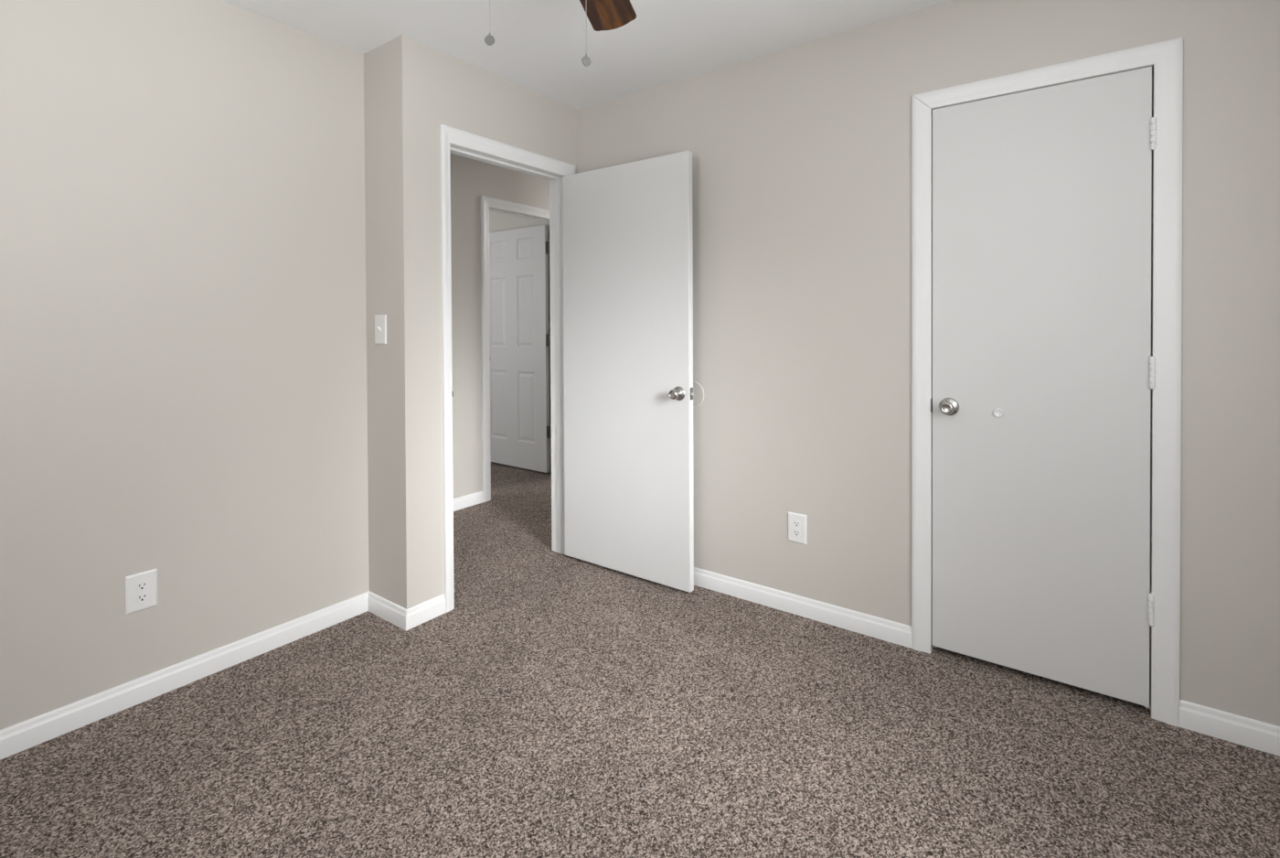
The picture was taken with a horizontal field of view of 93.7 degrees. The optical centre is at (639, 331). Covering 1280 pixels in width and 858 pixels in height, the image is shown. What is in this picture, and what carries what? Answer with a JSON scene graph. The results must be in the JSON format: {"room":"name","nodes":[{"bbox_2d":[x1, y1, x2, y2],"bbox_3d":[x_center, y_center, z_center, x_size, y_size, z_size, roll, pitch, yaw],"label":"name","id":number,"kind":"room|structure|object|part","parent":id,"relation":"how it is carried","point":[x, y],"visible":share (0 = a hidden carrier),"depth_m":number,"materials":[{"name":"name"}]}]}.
{"room":"empty bedroom","nodes":[
{"label":"empty bedroom","id":0,"kind":"room"},
{"bbox_2d":[0,0,369,729],"bbox_3d":[-1.899,0.017,1.787,0.115,2.440,2.198,0,1,36],"label":"wall","id":1,"kind":"structure","parent":0,"point":[184,394],"depth_m":2.07,"materials":[{"name":"beige paint"}]},
{"bbox_2d":[125,567,157,615],"bbox_3d":[-1.665,0.867,2.006,0.008,0.127,0.085,0,1,36],"label":"power outlet","id":2,"kind":"object","parent":1,"relation":"attached to","point":[141,588],"visible":1,"depth_m":2.00,"materials":[{"name":"white plastic"}]},
{"bbox_2d":[135,580,148,590],"bbox_3d":[-1.663,0.848,2.004,0.002,0.028,0.034,0,1,36],"label":"receptacle","id":3,"kind":"object","parent":2,"relation":"attached to","point":[140,585],"depth_m":2.00,"materials":[{"name":"white plastic"}]},
{"bbox_2d":[135,592,149,602],"bbox_3d":[-1.663,0.887,2.005,0.002,0.028,0.034,0,1,36],"label":"receptacle","id":4,"kind":"object","parent":2,"relation":"attached to","point":[140,597],"depth_m":2.00,"materials":[{"name":"white plastic"}]},
{"bbox_2d":[0,590,446,759],"bbox_3d":[-1.672,1.197,1.748,0.304,0.080,2.375,0,1,36],"label":"baseboard","id":5,"kind":"structure","parent":1,"relation":"attached to","point":[23,735],"depth_m":2.13,"materials":[{"name":"white paint"}]},
{"bbox_2d":[363,42,391,601],"bbox_3d":[-1.456,0.003,2.896,1.064,2.440,0.115,0,1,36],"label":"wall","id":6,"kind":"structure","parent":0,"point":[375,63],"depth_m":2.59,"materials":[{"name":"beige paint"}]},
{"bbox_2d":[374,314,386,343],"bbox_3d":[-1.114,-0.011,2.562,0.086,0.126,0.020,0,1,36],"label":"light switch","id":7,"kind":"object","parent":6,"relation":"attached to","point":[380,320],"visible":1,"depth_m":2.56,"materials":[{"name":"white plastic"}]},
{"bbox_2d":[385,34,577,608],"bbox_3d":[0.186,-0.019,4.139,0.115,2.440,4.062,0,1,36],"label":"wall","id":8,"kind":"structure","parent":0,"point":[428,88],"depth_m":2.54,"materials":[{"name":"beige paint"}]},
{"bbox_2d":[439,124,575,612],"bbox_3d":[-0.662,0.157,2.983,0.147,2.122,0.875,0,1,36],"label":"door frame","id":9,"kind":"structure","parent":8,"relation":"attached to","point":[454,141],"depth_m":2.91,"materials":[{"name":"white paint"}]},
{"bbox_2d":[562,150,693,592],"bbox_3d":[-0.078,0.185,2.995,0.804,2.029,0.153,0,1,36],"label":"door","id":10,"kind":"structure","parent":8,"relation":"in","point":[627,251],"depth_m":2.95,"materials":[{"name":"white paint"}]},
{"bbox_3d":[0.162,0.286,2.757,0.048,0.048,0.051,0,1,36],"label":"knob","id":11,"kind":"part","parent":10,"relation":"part of","materials":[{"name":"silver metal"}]},
{"bbox_3d":[0.237,0.285,2.765,0.001,0.057,0.024,0,1,36],"label":"latch plate","id":12,"kind":"part","parent":10,"relation":"part of","materials":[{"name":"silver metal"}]},
{"bbox_2d":[450,153,549,498],"bbox_3d":[-0.730,-0.023,4.883,0.115,2.440,3.947,0,1,36],"label":"wall","id":13,"kind":"structure","parent":0,"point":[471,179],"depth_m":4.17,"materials":[{"name":"beige paint"}]},
{"bbox_2d":[453,490,483,511],"bbox_3d":[-1.476,1.173,3.762,0.014,0.080,1.229,0,1,36],"label":"baseboard","id":14,"kind":"structure","parent":13,"relation":"attached to","point":[471,499],"depth_m":4.15,"materials":[{"name":"white paint"}]},
{"bbox_2d":[480,195,549,501],"bbox_3d":[-0.891,0.117,4.651,0.131,2.168,0.923,0,1,36],"label":"door frame","id":15,"kind":"structure","parent":13,"relation":"attached to","point":[487,204],"depth_m":4.27,"materials":[{"name":"white paint"}]},
{"bbox_2d":[489,224,551,472],"bbox_3d":[-1.087,0.142,5.224,0.854,2.074,0.094,0,1,36],"label":"door","id":16,"kind":"structure","parent":13,"relation":"in","point":[520,430],"depth_m":5.21,"materials":[{"name":"white paint"}]},
{"bbox_2d":[489,211,551,472],"bbox_3d":[-2.773,-0.015,5.086,3.421,2.440,2.595,0,1,36],"label":"wall","id":17,"kind":"structure","parent":0,"point":[497,221],"depth_m":5.28,"materials":[{"name":"beige paint"}]},
{"bbox_2d":[221,0,951,109],"bbox_3d":[-1.089,-1.278,3.693,7.780,0.100,6.490,0,1,36],"label":"ceiling","id":18,"kind":"structure","parent":0,"point":[539,46],"depth_m":2.42,"materials":[{"name":"white paint"}]},
{"bbox_2d":[484,0,636,66],"bbox_3d":[-0.237,-0.884,1.272,1.246,0.642,1.255,0,1,36],"label":"ceiling fan","id":19,"kind":"object","parent":18,"relation":"hanging from","point":[602,15],"visible":1,"depth_m":1.81,"materials":[{"name":"brown wood"}]},
{"bbox_3d":[-0.308,-0.758,1.272,0.032,0.251,0.006,0,1,0],"label":"pull chain","id":20,"kind":"part","parent":19,"relation":"part of","materials":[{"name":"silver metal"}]},
{"bbox_3d":[-0.127,-0.736,1.272,0.032,0.296,0.006,0,1,0],"label":"pull chain","id":21,"kind":"part","parent":19,"relation":"part of","materials":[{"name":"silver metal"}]},
{"bbox_3d":[-0.117,-0.970,1.692,0.141,0.007,0.460,-12,-2,11],"label":"blade","id":22,"kind":"part","parent":19,"relation":"part of","materials":[{"name":"brown wood"}]},
{"bbox_2d":[0,461,1279,857],"bbox_3d":[-1.076,1.262,3.721,7.780,0.100,6.490,0,1,36],"label":"floor","id":23,"kind":"structure","parent":0,"point":[563,706],"depth_m":1.75,"materials":[{"name":"brown carpet"}]},
{"bbox_2d":[576,0,1279,725],"bbox_3d":[0.883,-0.004,2.498,2.950,2.440,0.115,0,1,36],"label":"wall","id":24,"kind":"structure","parent":0,"point":[802,154],"depth_m":2.38,"materials":[{"name":"beige paint"}]},
{"bbox_2d":[693,380,703,407],"bbox_3d":[0.251,0.300,2.892,0.131,0.131,0.004,0,1,36],"label":"protector","id":25,"kind":"object","parent":24,"relation":"attached to","point":[698,392],"visible":0.57,"depth_m":2.87,"materials":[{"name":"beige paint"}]},
{"bbox_2d":[788,511,806,543],"bbox_3d":[0.676,0.845,2.586,0.085,0.127,0.008,0,1,36],"label":"power outlet","id":26,"kind":"object","parent":24,"relation":"attached to","point":[796,522],"visible":1,"depth_m":2.58,"materials":[{"name":"white plastic"}]},
{"bbox_2d":[792,529,800,536],"bbox_3d":[0.674,0.865,2.584,0.034,0.028,0.002,0,1,36],"label":"receptacle","id":27,"kind":"object","parent":26,"relation":"attached to","point":[795,532],"depth_m":2.58,"materials":[{"name":"white plastic"}]},
{"bbox_2d":[792,520,800,527],"bbox_3d":[0.674,0.826,2.584,0.034,0.028,0.002,0,1,36],"label":"receptacle","id":28,"kind":"object","parent":26,"relation":"attached to","point":[795,523],"depth_m":2.58,"materials":[{"name":"white plastic"}]},
{"bbox_2d":[693,566,911,648],"bbox_3d":[0.356,1.175,2.822,1.720,0.080,0.014,0,1,36],"label":"baseboard","id":29,"kind":"structure","parent":24,"relation":"attached to","point":[858,622],"depth_m":2.55,"materials":[{"name":"white paint"}]},
{"bbox_2d":[932,66,1156,706],"bbox_3d":[1.356,0.178,2.068,0.642,2.027,0.094,0,1,36],"label":"door","id":30,"kind":"structure","parent":24,"relation":"in","point":[1044,374],"depth_m":2.06,"materials":[{"name":"white paint"}]},
{"bbox_3d":[1.131,0.278,2.207,0.048,0.048,0.051,0,1,36],"label":"knob","id":31,"kind":"part","parent":30,"relation":"part of","materials":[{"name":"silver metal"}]},
{"bbox_2d":[911,37,1183,726],"bbox_3d":[1.388,0.158,2.120,0.769,2.119,0.131,0,1,36],"label":"door frame","id":32,"kind":"structure","parent":24,"relation":"attached to","point":[1165,58],"depth_m":1.88,"materials":[{"name":"white paint"}]},
{"bbox_3d":[1.108,0.276,2.277,0.003,0.054,0.042,0,1,36],"label":"strike plate","id":33,"kind":"part","parent":32,"relation":"part of","materials":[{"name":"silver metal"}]},
{"bbox_2d":[1179,698,1279,756],"bbox_3d":[1.855,1.180,1.723,0.460,0.080,0.014,0,1,36],"label":"baseboard","id":34,"kind":"structure","parent":24,"relation":"attached to","point":[1256,734],"depth_m":1.79,"materials":[{"name":"white paint"}]}
]}

